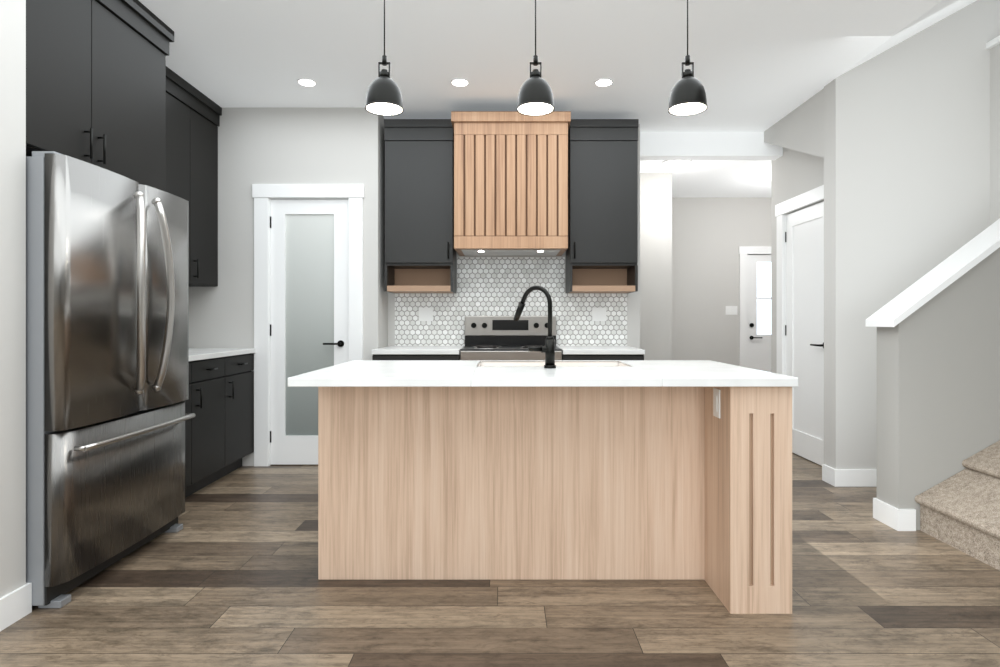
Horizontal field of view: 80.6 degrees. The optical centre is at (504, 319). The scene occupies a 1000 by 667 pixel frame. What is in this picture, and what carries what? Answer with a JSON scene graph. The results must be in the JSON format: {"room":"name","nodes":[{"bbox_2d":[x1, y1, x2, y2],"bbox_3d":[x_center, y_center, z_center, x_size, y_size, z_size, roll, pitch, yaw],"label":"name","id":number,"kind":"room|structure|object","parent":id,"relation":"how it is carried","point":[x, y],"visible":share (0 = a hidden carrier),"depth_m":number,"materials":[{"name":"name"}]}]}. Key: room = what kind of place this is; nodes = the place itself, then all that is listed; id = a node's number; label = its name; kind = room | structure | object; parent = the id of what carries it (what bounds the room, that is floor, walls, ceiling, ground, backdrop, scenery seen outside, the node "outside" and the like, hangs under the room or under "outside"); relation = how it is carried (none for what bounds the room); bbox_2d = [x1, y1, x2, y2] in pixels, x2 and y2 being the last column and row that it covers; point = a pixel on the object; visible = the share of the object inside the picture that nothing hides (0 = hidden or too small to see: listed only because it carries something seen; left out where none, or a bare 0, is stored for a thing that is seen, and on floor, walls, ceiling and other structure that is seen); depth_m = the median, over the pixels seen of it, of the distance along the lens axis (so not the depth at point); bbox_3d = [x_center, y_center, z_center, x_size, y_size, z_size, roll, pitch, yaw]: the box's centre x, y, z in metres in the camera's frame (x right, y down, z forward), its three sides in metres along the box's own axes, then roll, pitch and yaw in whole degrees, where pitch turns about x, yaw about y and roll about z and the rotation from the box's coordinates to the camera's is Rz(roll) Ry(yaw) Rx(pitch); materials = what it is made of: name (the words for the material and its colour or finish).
{"room":"kitchen","nodes":[
{"label":"kitchen","id":0,"kind":"room"},
{"bbox_2d":[0,0,25,597],"bbox_3d":[-2.930,-0.260,-0.355,2.140,2.800,5.290,0,0,0],"label":"wall","id":1,"kind":"structure","parent":0,"point":[12,295],"depth_m":2.23,"materials":[{"name":"grey paint"}]},
{"bbox_2d":[0,583,31,630],"bbox_3d":[-1.854,1.083,-0.299,0.013,0.115,5.203,0,0,0],"label":"baseboard","id":2,"kind":"structure","parent":1,"relation":"attached to","point":[16,605],"depth_m":2.23,"materials":[{"name":"white wood"}]},
{"bbox_2d":[189,108,348,465],"bbox_3d":[-1.899,-0.260,4.660,1.361,2.800,0.100,0,0,0],"label":"wall","id":3,"kind":"structure","parent":0,"point":[221,314],"depth_m":4.61,"materials":[{"name":"grey paint"}]},
{"bbox_2d":[252,184,364,465],"bbox_3d":[-1.532,0.041,4.636,0.869,2.198,0.148,0,0,0],"label":"door","id":4,"kind":"structure","parent":3,"relation":"attached to","point":[308,277],"depth_m":4.62,"materials":[{"name":"white wood"}]},
{"bbox_2d":[349,108,387,359],"bbox_3d":[-1.105,-0.260,4.805,0.227,2.800,0.390,0,0,0],"label":"wall","id":5,"kind":"structure","parent":0,"point":[366,151],"depth_m":4.61,"materials":[{"name":"grey paint"}]},
{"bbox_2d":[0,452,999,666],"bbox_3d":[1.100,1.190,3.000,10.200,0.100,12.000,0,0,0],"label":"floor","id":6,"kind":"structure","parent":0,"point":[226,575],"depth_m":2.31,"materials":[{"name":"brown wood"}]},
{"bbox_2d":[26,151,195,607],"bbox_3d":[-2.103,0.239,2.775,0.915,1.802,0.950,0,0,0],"label":"fridge","id":7,"kind":"object","parent":6,"relation":"on","point":[107,323],"visible":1,"depth_m":2.51,"materials":[{"name":"grey metal"}]},
{"bbox_2d":[185,360,196,497],"bbox_3d":[-2.269,0.698,3.490,0.618,0.885,0.400,0,0,0],"label":"base cabinet","id":8,"kind":"object","parent":6,"relation":"on","point":[190,404],"depth_m":3.70,"materials":[{"name":"black wood"}]},
{"bbox_2d":[197,356,228,490],"bbox_3d":[-2.269,0.698,3.910,0.618,0.885,0.440,0,0,0],"label":"base cabinet","id":9,"kind":"object","parent":6,"relation":"on","point":[219,432],"depth_m":3.97,"materials":[{"name":"black wood"}]},
{"bbox_2d":[189,348,255,359],"bbox_3d":[-2.259,0.238,3.948,0.638,0.035,1.316,0,0,0],"label":"countertop","id":10,"kind":"structure","parent":9,"relation":"on","point":[194,353],"depth_m":4.12,"materials":[{"name":"white stone"}]},
{"bbox_2d":[229,352,255,472],"bbox_3d":[-2.269,0.698,4.368,0.618,0.885,0.476,0,0,0],"label":"base cabinet","id":11,"kind":"object","parent":6,"relation":"on","point":[241,377],"depth_m":4.39,"materials":[{"name":"black wood"}]},
{"bbox_2d":[372,346,464,359],"bbox_3d":[-0.663,0.680,4.671,0.648,0.920,0.654,0,0,0],"label":"base cabinet","id":12,"kind":"object","parent":6,"relation":"on","point":[418,353],"visible":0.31,"depth_m":4.38,"materials":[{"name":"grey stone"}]},
{"bbox_2d":[460,316,561,359],"bbox_3d":[0.045,0.552,4.665,0.760,1.175,0.650,0,0,0],"label":"range","id":13,"kind":"object","parent":6,"relation":"on","point":[498,338],"visible":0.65,"depth_m":4.91,"materials":[{"name":"silver metal"}]},
{"bbox_2d":[318,388,791,613],"bbox_3d":[0.147,0.697,2.749,1.935,0.885,0.918,0,0,0],"label":"kitchen island","id":14,"kind":"object","parent":6,"relation":"on","point":[562,470],"depth_m":2.59,"materials":[{"name":"brown wood"}]},
{"bbox_2d":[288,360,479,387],"bbox_3d":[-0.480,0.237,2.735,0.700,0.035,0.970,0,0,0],"label":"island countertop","id":15,"kind":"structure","parent":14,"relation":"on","point":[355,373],"depth_m":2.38,"materials":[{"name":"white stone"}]},
{"bbox_2d":[472,360,659,387],"bbox_3d":[0.235,0.237,2.735,0.730,0.035,0.970,0,0,0],"label":"island countertop","id":16,"kind":"structure","parent":14,"relation":"on","point":[491,373],"depth_m":2.38,"materials":[{"name":"white stone"}]},
{"bbox_2d":[513,285,555,367],"bbox_3d":[0.137,0.029,2.759,0.194,0.380,0.179,0,0,0],"label":"faucet","id":17,"kind":"object","parent":16,"relation":"on","point":[548,349],"visible":1,"depth_m":2.69,"materials":[{"name":"black metal"}]},
{"bbox_2d":[616,360,797,387],"bbox_3d":[0.860,0.237,2.735,0.520,0.035,0.970,0,0,0],"label":"island countertop","id":18,"kind":"structure","parent":14,"relation":"on","point":[672,373],"depth_m":2.38,"materials":[{"name":"white stone"}]},
{"bbox_2d":[556,346,644,359],"bbox_3d":[0.732,0.680,4.671,0.606,0.920,0.654,0,0,0],"label":"base cabinet","id":19,"kind":"object","parent":6,"relation":"on","point":[599,353],"visible":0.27,"depth_m":4.38,"materials":[{"name":"grey"}]},
{"bbox_2d":[915,440,999,570],"bbox_3d":[4.027,-0.211,2.719,3.614,2.702,0.958,0,0,0],"label":"steps","id":20,"kind":"structure","parent":6,"relation":"on","point":[960,510],"depth_m":2.98,"materials":[{"name":"carpet"}]},
{"bbox_2d":[388,124,639,348],"bbox_3d":[0.076,-0.260,5.100,2.136,2.800,0.200,0,0,0],"label":"wall","id":21,"kind":"structure","parent":0,"point":[633,319],"depth_m":5.00,"materials":[{"name":"grey paint"}]},
{"bbox_2d":[384,119,455,292],"bbox_3d":[-0.681,-0.903,4.811,0.541,1.353,0.374,0,0,0],"label":"upper cabinet","id":22,"kind":"object","parent":21,"relation":"attached to","point":[420,253],"visible":0.96,"depth_m":4.66,"materials":[{"name":"grey wood"}]},
{"bbox_2d":[395,257,626,345],"bbox_3d":[0.051,-0.157,4.995,1.966,0.751,0.006,0,0,0],"label":"backsplash","id":23,"kind":"structure","parent":21,"relation":"attached to","point":[493,286],"depth_m":4.99,"materials":[{"name":"tile"}]},
{"bbox_2d":[419,308,432,320],"bbox_3d":[-0.670,-0.048,4.990,0.120,0.115,0.003,0,0,0],"label":"outlet","id":24,"kind":"object","parent":23,"relation":"attached to","point":[426,314],"depth_m":4.99,"materials":[{"name":"white plastic"}]},
{"bbox_2d":[592,308,605,320],"bbox_3d":[0.797,-0.048,4.990,0.120,0.115,0.003,0,0,0],"label":"outlet","id":25,"kind":"object","parent":23,"relation":"attached to","point":[598,314],"depth_m":4.99,"materials":[{"name":"white plastic"}]},
{"bbox_2d":[451,111,570,255],"bbox_3d":[0.045,-1.054,4.723,0.903,1.040,0.550,0,0,0],"label":"range hood","id":26,"kind":"object","parent":21,"relation":"attached to","point":[510,183],"visible":1,"depth_m":4.47,"materials":[{"name":"brown wood"}]},
{"bbox_2d":[566,119,638,292],"bbox_3d":[0.781,-0.903,4.811,0.537,1.353,0.374,0,0,0],"label":"upper cabinet","id":27,"kind":"object","parent":21,"relation":"attached to","point":[602,253],"visible":1,"depth_m":4.66,"materials":[{"name":"grey wood"}]},
{"bbox_2d":[640,132,782,159],"bbox_3d":[1.796,-1.554,5.275,1.303,0.212,0.150,0,0,0],"label":"header","id":28,"kind":"object","parent":21,"relation":"attached to","point":[704,146],"visible":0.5,"depth_m":5.20,"materials":[{"name":"white paint"}]},
{"bbox_2d":[138,0,976,197],"bbox_3d":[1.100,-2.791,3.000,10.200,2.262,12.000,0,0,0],"label":"ceiling","id":29,"kind":"structure","parent":0,"point":[761,65],"depth_m":3.68,"materials":[{"name":"white paint"}]},
{"bbox_2d":[297,78,316,86],"bbox_3d":[-1.381,-1.656,4.115,0.131,0.008,0.131,0,0,-45],"label":"recessed light","id":30,"kind":"object","parent":29,"relation":"in","point":[302,81],"depth_m":4.10,"materials":[{"name":"white"}]},
{"bbox_2d":[365,0,403,115],"bbox_3d":[-0.560,-1.318,2.740,0.175,0.682,0.175,0,0,0],"label":"pendant light","id":31,"kind":"object","parent":29,"relation":"hanging from","point":[383,96],"visible":1,"depth_m":2.70,"materials":[{"name":"black metal"}]},
{"bbox_2d":[451,78,468,86],"bbox_3d":[-0.314,-1.656,4.115,0.131,0.008,0.131,0,0,-45],"label":"recessed light","id":32,"kind":"object","parent":29,"relation":"in","point":[462,82],"depth_m":4.10,"materials":[{"name":"white"}]},
{"bbox_2d":[517,0,553,115],"bbox_3d":[0.142,-1.318,2.740,0.175,0.682,0.175,0,0,0],"label":"pendant light","id":33,"kind":"object","parent":29,"relation":"hanging from","point":[535,96],"visible":1,"depth_m":2.70,"materials":[{"name":"black metal"}]},
{"bbox_2d":[594,78,613,86],"bbox_3d":[0.690,-1.656,4.115,0.131,0.008,0.131,0,0,-45],"label":"recessed light","id":34,"kind":"object","parent":29,"relation":"in","point":[603,82],"depth_m":4.10,"materials":[{"name":"white"}]},
{"bbox_2d":[662,160,690,168],"bbox_3d":[1.800,-1.640,6.200,0.300,0.081,0.300,0,0,0],"label":"light","id":35,"kind":"object","parent":29,"relation":"attached to","point":[674,164],"visible":0.81,"depth_m":6.13,"materials":[{"name":"white"}]},
{"bbox_2d":[668,0,706,115],"bbox_3d":[0.848,-1.318,2.740,0.175,0.682,0.175,0,0,0],"label":"pendant light","id":36,"kind":"object","parent":29,"relation":"hanging from","point":[688,96],"visible":1,"depth_m":2.71,"materials":[{"name":"black metal"}]},
{"bbox_2d":[640,173,671,359],"bbox_3d":[1.464,-0.260,6.710,0.841,2.800,0.100,0,0,0],"label":"wall","id":37,"kind":"structure","parent":0,"point":[655,266],"depth_m":6.66,"materials":[{"name":"grey paint"}]},
{"bbox_2d":[672,198,770,365],"bbox_3d":[2.987,-0.260,8.050,2.405,2.800,0.100,0,0,0],"label":"wall","id":38,"kind":"structure","parent":0,"point":[709,236],"depth_m":8.00,"materials":[{"name":"grey paint"}]},
{"bbox_2d":[726,306,736,314],"bbox_3d":[3.070,-0.130,7.995,0.160,0.120,0.010,0,0,0],"label":"light switch","id":39,"kind":"object","parent":38,"relation":"attached to","point":[731,310],"visible":1,"depth_m":7.99,"materials":[{"name":"white plastic"}]},
{"bbox_2d":[739,246,770,371],"bbox_3d":[3.735,0.072,8.012,1.130,2.135,0.105,0,0,0],"label":"door","id":40,"kind":"structure","parent":38,"relation":"attached to","point":[755,311],"depth_m":8.02,"materials":[{"name":"white wood"}]},
{"bbox_2d":[764,88,823,157],"bbox_3d":[2.365,-1.405,4.810,0.165,0.509,1.220,0,0,0],"label":"soffit","id":41,"kind":"structure","parent":0,"point":[800,128],"depth_m":4.51,"materials":[{"name":"grey paint"}]},
{"bbox_2d":[771,147,823,372],"bbox_3d":[2.497,-0.260,4.935,0.100,2.800,0.970,0,0,0],"label":"wall","id":42,"kind":"structure","parent":0,"point":[803,172],"depth_m":5.17,"materials":[{"name":"grey paint"}]},
{"bbox_2d":[775,185,823,465],"bbox_3d":[2.473,0.055,4.810,0.148,2.170,0.964,0,0,0],"label":"door","id":43,"kind":"structure","parent":42,"relation":"attached to","point":[800,295],"depth_m":4.87,"materials":[{"name":"white wood"}]},
{"bbox_2d":[824,0,999,468],"bbox_3d":[4.235,-1.560,4.125,3.930,5.400,0.150,0,0,0],"label":"wall","id":44,"kind":"structure","parent":0,"point":[906,163],"depth_m":4.05,"materials":[{"name":"grey paint"}]},
{"bbox_2d":[832,468,876,486],"bbox_3d":[4.179,1.083,4.044,3.843,0.115,0.013,0,0,0],"label":"baseboard","id":45,"kind":"structure","parent":44,"relation":"attached to","point":[840,477],"depth_m":4.04,"materials":[{"name":"white wood"}]},
{"bbox_2d":[877,247,999,529],"bbox_3d":[4.117,-0.925,3.295,3.965,4.129,0.190,0,0,0],"label":"wall","id":46,"kind":"structure","parent":0,"point":[938,388],"depth_m":3.20,"materials":[{"name":"grey paint"}]},
{"bbox_2d":[873,498,915,520],"bbox_3d":[4.111,1.083,3.397,3.978,0.115,0.013,0,0,0],"label":"baseboard","id":47,"kind":"structure","parent":46,"relation":"attached to","point":[882,511],"depth_m":3.26,"materials":[{"name":"white wood"}]},
{"bbox_2d":[866,219,999,326],"bbox_3d":[4.095,-1.496,3.295,4.010,3.068,0.250,0,0,0],"label":"trim","id":48,"kind":"structure","parent":46,"relation":"on","point":[940,277],"depth_m":3.26,"materials":[{"name":"white wood"}]},
{"bbox_2d":[990,44,999,224],"bbox_3d":[3.390,-0.360,3.720,0.120,3.000,0.660,0,0,0],"label":"wall","id":49,"kind":"structure","parent":0,"point":[995,134],"depth_m":4.01,"materials":[{"name":"grey paint"}]},
{"bbox_2d":[986,35,999,48],"bbox_3d":[3.390,-1.880,3.720,0.180,0.040,0.659,0,0,0],"label":"trim","id":50,"kind":"structure","parent":49,"relation":"on","point":[992,43],"depth_m":3.99,"materials":[{"name":"white wood"}]},
{"bbox_3d":[-2.630,-0.260,3.995,0.100,2.800,3.410,0,0,0],"label":"wall","id":51,"kind":"structure","parent":0,"visible":0},
{"bbox_2d":[26,0,173,191],"bbox_3d":[-2.236,-1.183,2.845,0.684,0.946,1.090,0,0,0],"label":"upper cabinet","id":52,"kind":"object","parent":51,"relation":"attached to","point":[96,82],"visible":0.73,"depth_m":2.81,"materials":[{"name":"black wood"}]},
{"bbox_2d":[166,66,221,286],"bbox_3d":[-2.391,-0.958,3.988,0.374,1.396,1.236,0,0,0],"label":"upper cabinet","id":53,"kind":"object","parent":51,"relation":"attached to","point":[193,114],"visible":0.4,"depth_m":4.27,"materials":[{"name":"black wood"}]}
]}

